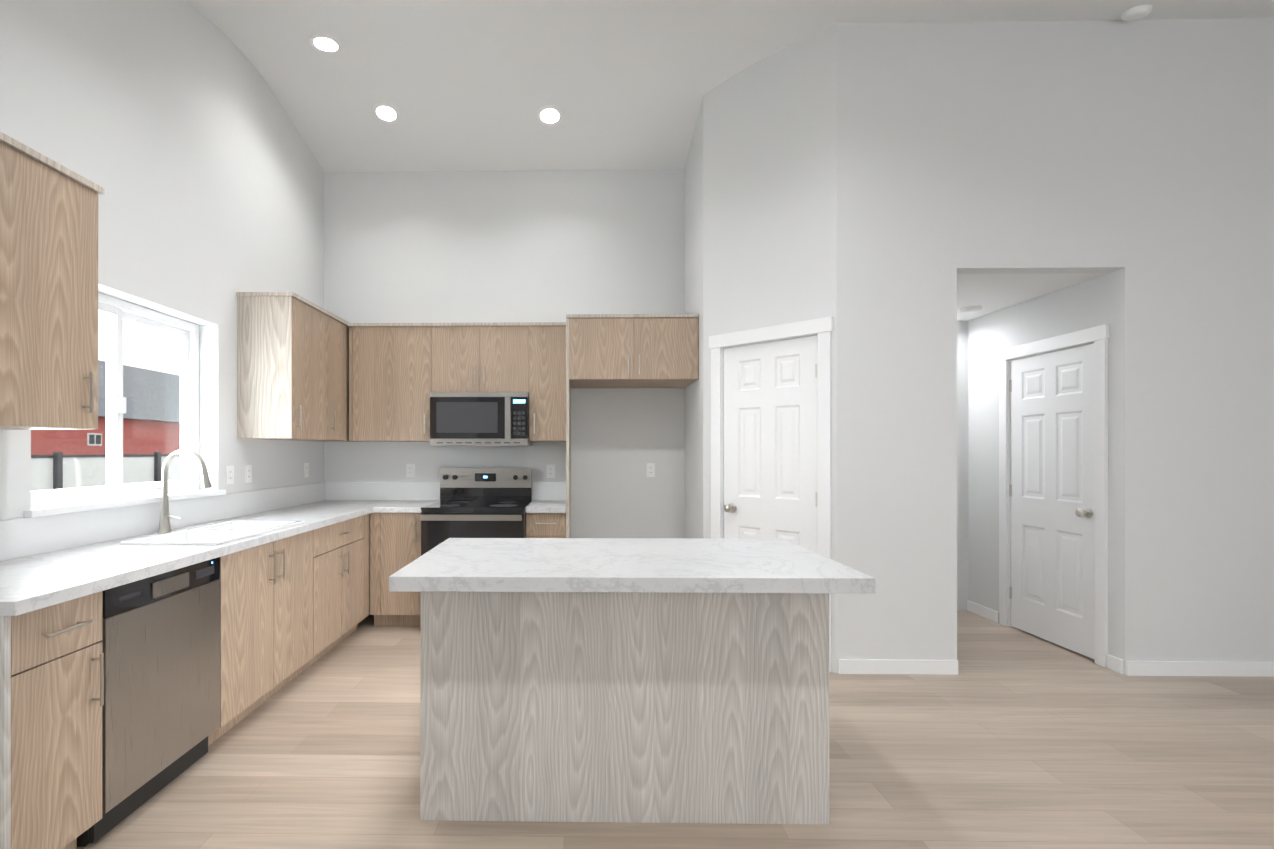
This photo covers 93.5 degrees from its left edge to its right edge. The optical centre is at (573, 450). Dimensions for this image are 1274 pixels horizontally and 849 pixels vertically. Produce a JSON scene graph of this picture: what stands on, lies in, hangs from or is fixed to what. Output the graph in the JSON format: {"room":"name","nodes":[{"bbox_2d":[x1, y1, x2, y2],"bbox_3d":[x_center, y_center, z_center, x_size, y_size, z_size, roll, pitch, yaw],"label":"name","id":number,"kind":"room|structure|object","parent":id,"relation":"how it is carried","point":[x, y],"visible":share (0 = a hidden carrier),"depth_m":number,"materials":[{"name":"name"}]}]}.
{"room":"kitchen","nodes":[
{"label":"kitchen","id":0,"kind":"room"},
{"bbox_2d":[0,0,323,519],"bbox_3d":[-2.291,-0.798,0.903,0.200,4.250,8.940,0,0,1],"label":"wall","id":1,"kind":"structure","parent":0,"point":[168,126],"depth_m":3.27,"materials":[{"name":"white paint"}]},
{"bbox_2d":[0,131,103,429],"bbox_3d":[-1.980,-0.547,1.968,0.382,0.930,0.664,0,0,1],"label":"upper cabinet","id":2,"kind":"object","parent":1,"relation":"attached to","point":[48,293],"visible":1,"depth_m":2.07,"materials":[{"name":"brown wood"}]},
{"bbox_2d":[31,293,198,506],"bbox_3d":[-2.298,-0.253,2.993,0.085,1.011,1.216,0,0,1],"label":"window","id":3,"kind":"structure","parent":1,"relation":"in","point":[117,311],"depth_m":3.07,"materials":[{"name":"white plastic"}]},
{"bbox_2d":[24,490,225,516],"bbox_3d":[-2.197,0.249,2.991,0.147,0.028,1.280,0,0,1],"label":"window sill","id":4,"kind":"structure","parent":1,"relation":"attached to","point":[44,510],"depth_m":2.77,"materials":[{"name":"white wood"}]},
{"bbox_2d":[227,466,233,483],"bbox_3d":[-2.138,0.150,3.720,0.008,0.115,0.070,0,0,1],"label":"electrical outlet","id":5,"kind":"object","parent":1,"relation":"attached to","point":[230,474],"visible":1,"depth_m":3.72,"materials":[{"name":"white plastic"}]},
{"bbox_2d":[245,465,251,482],"bbox_3d":[-2.135,0.150,3.920,0.008,0.115,0.070,0,0,1],"label":"electrical outlet","id":6,"kind":"object","parent":1,"relation":"attached to","point":[248,473],"visible":1,"depth_m":3.91,"materials":[{"name":"white plastic"}]},
{"bbox_2d":[237,292,328,441],"bbox_3d":[-1.962,-0.545,4.066,0.347,0.930,0.541,0,0,1],"label":"upper cabinet","id":7,"kind":"object","parent":1,"relation":"attached to","point":[308,370],"depth_m":3.80,"materials":[{"name":"brown wood"}]},
{"bbox_2d":[304,463,308,477],"bbox_3d":[-2.121,0.153,4.745,0.008,0.115,0.070,0,0,1],"label":"electrical outlet","id":8,"kind":"object","parent":1,"relation":"attached to","point":[306,469],"visible":1,"depth_m":4.74,"materials":[{"name":"white plastic"}]},
{"bbox_2d":[329,312,344,441],"bbox_3d":[-1.954,-0.544,4.499,0.347,0.930,0.326,0,0,1],"label":"upper cabinet","id":9,"kind":"object","parent":1,"relation":"attached to","point":[336,324],"depth_m":4.48,"materials":[{"name":"brown wood"}]},
{"bbox_2d":[324,169,968,609],"bbox_3d":[2.051,-0.794,5.080,8.940,4.250,0.160,0,0,1],"label":"wall","id":10,"kind":"structure","parent":0,"point":[478,245],"depth_m":5.04,"materials":[{"name":"white paint"}]},
{"bbox_2d":[353,323,432,441],"bbox_3d":[-1.446,-0.544,4.883,0.653,0.930,0.347,0,0,1],"label":"upper cabinet","id":11,"kind":"object","parent":10,"relation":"attached to","point":[393,362],"depth_m":4.71,"materials":[{"name":"brown wood"}]},
{"bbox_2d":[406,464,414,476],"bbox_3d":[-1.380,0.166,5.053,0.070,0.115,0.008,0,0,1],"label":"electrical outlet","id":12,"kind":"object","parent":10,"relation":"attached to","point":[410,470],"visible":1,"depth_m":5.05,"materials":[{"name":"white plastic"}]},
{"bbox_2d":[433,322,528,392],"bbox_3d":[-0.733,-0.734,4.871,0.773,0.550,0.347,0,0,1],"label":"upper cabinet","id":13,"kind":"object","parent":10,"relation":"attached to","point":[467,357],"depth_m":4.70,"materials":[{"name":"brown wood"}]},
{"bbox_2d":[430,392,531,445],"bbox_3d":[-0.731,-0.248,4.830,0.762,0.414,0.427,0,0,1],"label":"over-the-range microwave","id":14,"kind":"object","parent":13,"relation":"attached to","point":[479,418],"visible":1,"depth_m":4.64,"materials":[{"name":"silver metal"}]},
{"bbox_2d":[529,322,565,441],"bbox_3d":[-0.198,-0.544,4.862,0.296,0.930,0.347,0,0,1],"label":"upper cabinet","id":15,"kind":"object","parent":10,"relation":"attached to","point":[547,340],"depth_m":4.69,"materials":[{"name":"brown wood"}]},
{"bbox_2d":[547,465,554,477],"bbox_3d":[-0.191,0.173,5.033,0.070,0.115,0.008,0,0,1],"label":"electrical outlet","id":16,"kind":"object","parent":10,"relation":"attached to","point":[550,471],"visible":1,"depth_m":5.03,"materials":[{"name":"white plastic"}]},
{"bbox_2d":[646,463,654,476],"bbox_3d":[0.651,0.161,5.018,0.070,0.115,0.008,0,0,1],"label":"electrical outlet","id":17,"kind":"object","parent":10,"relation":"attached to","point":[650,469],"visible":1,"depth_m":5.02,"materials":[{"name":"white plastic"}]},
{"bbox_2d":[77,610,1273,848],"bbox_3d":[2.043,1.388,1.708,8.840,0.120,10.700,0,0,1],"label":"floor","id":18,"kind":"structure","parent":0,"point":[1011,738],"depth_m":2.49,"materials":[{"name":"brown wood"}]},
{"bbox_2d":[0,591,103,848],"bbox_3d":[-1.869,0.891,1.818,0.609,0.872,0.342,0,0,1],"label":"base cabinet","id":19,"kind":"object","parent":18,"relation":"on","point":[52,657],"depth_m":1.79,"materials":[{"name":"brown wood"}]},
{"bbox_2d":[77,557,219,846],"bbox_3d":[-1.834,0.894,2.308,0.566,0.868,0.628,0,0,1],"label":"dishwasher","id":20,"kind":"object","parent":18,"relation":"on","point":[160,640],"visible":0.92,"depth_m":2.23,"materials":[{"name":"silver metal"}]},
{"bbox_2d":[220,514,367,681],"bbox_3d":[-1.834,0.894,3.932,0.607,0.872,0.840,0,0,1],"label":"base cabinet","id":21,"kind":"object","parent":18,"relation":"on","point":[293,607],"depth_m":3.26,"materials":[{"name":"brown wood"}]},
{"bbox_2d":[368,514,369,614],"bbox_3d":[-1.821,0.894,4.707,0.607,0.872,0.710,0,0,1],"label":"base cabinet","id":22,"kind":"object","parent":18,"relation":"on","point":[368,514],"depth_m":4.43,"materials":[{"name":"brown wood"}]},
{"bbox_2d":[0,449,439,615],"bbox_3d":[-1.261,0.306,3.343,1.773,0.630,3.420,0,0,1],"label":"countertop","id":23,"kind":"structure","parent":22,"relation":"on","point":[48,560],"depth_m":2.76,"materials":[{"name":"stone"}]},
{"bbox_2d":[157,449,211,533],"bbox_3d":[-1.962,0.203,2.993,0.268,0.424,0.100,0,0,1],"label":"faucet","id":24,"kind":"object","parent":23,"relation":"on","point":[164,523],"depth_m":3.00,"materials":[{"name":"silver metal"}]},
{"bbox_2d":[120,521,303,544],"bbox_3d":[-1.776,0.512,3.034,0.433,0.219,0.820,0,0,1],"label":"sink","id":25,"kind":"object","parent":23,"relation":"in","point":[226,532],"depth_m":3.02,"materials":[{"name":"white ceramic"}]},
{"bbox_2d":[370,512,421,625],"bbox_3d":[-1.315,0.894,4.732,0.397,0.873,0.642,0,0,1],"label":"base cabinet","id":26,"kind":"object","parent":18,"relation":"on","point":[395,542],"visible":0.71,"depth_m":4.45,"materials":[{"name":"brown wood"}]},
{"bbox_2d":[420,468,531,555],"bbox_3d":[-0.734,0.734,4.662,0.764,1.186,0.717,0,0,1],"label":"range","id":27,"kind":"object","parent":18,"relation":"on","point":[483,502],"visible":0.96,"depth_m":4.46,"materials":[{"name":"silver metal"}]},
{"bbox_2d":[526,513,565,537],"bbox_3d":[-0.200,0.894,4.713,0.298,0.873,0.642,0,0,1],"label":"base cabinet","id":28,"kind":"object","parent":18,"relation":"on","point":[545,525],"visible":0.35,"depth_m":4.43,"materials":[{"name":"brown wood"}]},
{"bbox_2d":[525,482,565,512],"bbox_3d":[-0.199,0.361,4.712,0.297,0.192,0.646,0,0,1],"label":"countertop","id":29,"kind":"structure","parent":28,"relation":"on","point":[549,497],"depth_m":5.02,"materials":[{"name":"stone"}]},
{"bbox_2d":[420,594,828,824],"bbox_3d":[0.186,0.897,2.468,1.460,0.864,0.675,0,0,1],"label":"kitchen island","id":30,"kind":"object","parent":18,"relation":"on","point":[651,680],"depth_m":2.13,"materials":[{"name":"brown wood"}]},
{"bbox_2d":[389,538,875,593],"bbox_3d":[0.195,0.440,2.394,1.592,0.050,0.884,0,0,1],"label":"island countertop","id":31,"kind":"structure","parent":30,"relation":"on","point":[455,565],"depth_m":2.12,"materials":[{"name":"white stone"}]},
{"bbox_2d":[566,314,698,537],"bbox_3d":[0.442,0.161,4.698,0.980,2.340,0.652,0,0,1],"label":"upper cabinet","id":32,"kind":"object","parent":18,"relation":"on","point":[632,350],"visible":0.9,"depth_m":4.41,"materials":[{"name":"brown wood"}]},
{"bbox_2d":[685,98,702,537],"bbox_3d":[0.993,-0.769,4.633,0.120,4.200,0.770,0,0,1],"label":"wall","id":33,"kind":"structure","parent":0,"point":[694,305],"depth_m":4.58,"materials":[{"name":"white paint"}]},
{"bbox_2d":[185,0,1273,320],"bbox_3d":[1.989,-1.942,1.472,8.940,1.777,10.220,0,0,1],"label":"ceiling","id":34,"kind":"structure","parent":0,"point":[467,85],"depth_m":3.95,"materials":[{"name":"white paint"}]},
{"bbox_2d":[309,35,342,53],"bbox_3d":[-1.564,-2.571,3.772,0.196,0.018,0.196,0,0,1],"label":"recessed light","id":35,"kind":"object","parent":34,"relation":"in","point":[326,44],"visible":1,"depth_m":3.77,"materials":[{"name":"white plastic"}]},
{"bbox_2d":[373,103,399,123],"bbox_3d":[-1.387,-2.504,4.425,0.196,0.044,0.193,0,0,1],"label":"recessed light","id":36,"kind":"object","parent":34,"relation":"in","point":[386,113],"visible":1,"depth_m":4.42,"materials":[{"name":"white plastic"}]},
{"bbox_2d":[537,106,562,125],"bbox_3d":[-0.175,-2.496,4.442,0.196,0.044,0.193,0,0,1],"label":"recessed light","id":37,"kind":"object","parent":34,"relation":"in","point":[550,115],"visible":1,"depth_m":4.44,"materials":[{"name":"white plastic"}]},
{"bbox_2d":[961,306,981,313],"bbox_3d":[3.032,-1.071,4.544,0.132,0.035,0.132,0,0,1],"label":"smoke detector","id":38,"kind":"object","parent":34,"relation":"attached to","point":[970,309],"visible":1,"depth_m":4.50,"materials":[{"name":"white plastic"}]},
{"bbox_2d":[1121,4,1152,20],"bbox_3d":[3.253,-2.528,3.443,0.132,0.054,0.133,0,0,1],"label":"smoke detector","id":39,"kind":"object","parent":34,"relation":"attached to","point":[1137,12],"visible":1,"depth_m":3.42,"materials":[{"name":"white plastic"}]},
{"bbox_2d":[703,24,836,672],"bbox_3d":[1.294,-0.770,3.950,0.120,4.200,0.941,0,0,-44],"label":"wall","id":40,"kind":"structure","parent":0,"point":[769,190],"depth_m":3.87,"materials":[{"name":"white paint"}]},
{"bbox_2d":[724,335,816,552],"bbox_3d":[1.276,0.303,3.906,0.504,2.029,0.506,0,0,1],"label":"pantry door","id":41,"kind":"structure","parent":40,"relation":"in","point":[770,440],"depth_m":3.88,"materials":[{"name":"white wood"}]},
{"bbox_2d":[709,316,832,671],"bbox_3d":[1.300,0.263,3.926,0.143,2.135,0.861,0,0,-44],"label":"door frame","id":42,"kind":"structure","parent":40,"relation":"attached to","point":[821,329],"depth_m":3.72,"materials":[{"name":"white wood"}]},
{"bbox_2d":[968,274,1106,611],"bbox_3d":[3.361,0.121,5.047,0.120,2.420,2.780,0,0,1],"label":"wall","id":43,"kind":"structure","parent":0,"point":[1076,307],"depth_m":4.69,"materials":[{"name":"white paint"}]},
{"bbox_2d":[967,600,998,622],"bbox_3d":[3.301,1.289,5.520,0.016,0.085,1.833,0,0,1],"label":"baseboard","id":44,"kind":"structure","parent":43,"relation":"attached to","point":[993,615],"depth_m":4.77,"materials":[{"name":"white wood"}]},
{"bbox_2d":[1009,343,1094,659],"bbox_3d":[3.279,0.319,4.126,0.104,1.999,0.766,0,0,1],"label":"hall door","id":45,"kind":"structure","parent":43,"relation":"in","point":[1051,588],"depth_m":4.08,"materials":[{"name":"white wood"}]},
{"bbox_2d":[997,324,1109,667],"bbox_3d":[3.334,0.278,4.120,0.143,2.105,0.958,0,0,1],"label":"door frame","id":46,"kind":"structure","parent":43,"relation":"attached to","point":[1098,336],"depth_m":3.73,"materials":[{"name":"white wood"}]},
{"bbox_2d":[836,18,1273,674],"bbox_3d":[3.936,-0.770,3.588,4.720,4.200,0.120,0,0,1],"label":"wall","id":47,"kind":"structure","parent":0,"point":[1134,160],"depth_m":3.55,"materials":[{"name":"white paint"}]},
{"bbox_2d":[839,659,957,674],"bbox_3d":[1.937,1.287,3.553,0.701,0.085,0.014,0,0,1],"label":"baseboard","id":48,"kind":"structure","parent":47,"relation":"attached to","point":[846,666],"depth_m":3.55,"materials":[{"name":"white wood"}]},
{"bbox_2d":[1115,657,1273,676],"bbox_3d":[4.728,1.287,3.513,2.933,0.085,0.030,0,0,1],"label":"baseboard","id":49,"kind":"structure","parent":47,"relation":"attached to","point":[1115,664],"depth_m":3.52,"materials":[{"name":"white wood"}]},
{"label":"outside","id":50,"kind":"structure","parent":0,"visible":0},
{"bbox_3d":[-45.772,1.882,30.674,87.560,0.050,120.000,0,0,1],"label":"ground","id":51,"kind":"structure","parent":50,"visible":0},
{"bbox_2d":[31,360,179,454],"bbox_3d":[-29.350,-1.882,42.400,13.000,7.500,57.000,0,0,1],"label":"neighboring building","id":52,"kind":"structure","parent":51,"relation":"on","point":[132,410],"depth_m":33.23,"materials":[{"name":"red"}]},
{"bbox_2d":[31,452,179,490],"bbox_3d":[-8.780,0.932,16.044,0.130,1.820,28.000,0,0,1],"label":"fence","id":53,"kind":"object","parent":51,"relation":"on","point":[79,472],"depth_m":10.92,"materials":[{"name":"white"}]}
]}

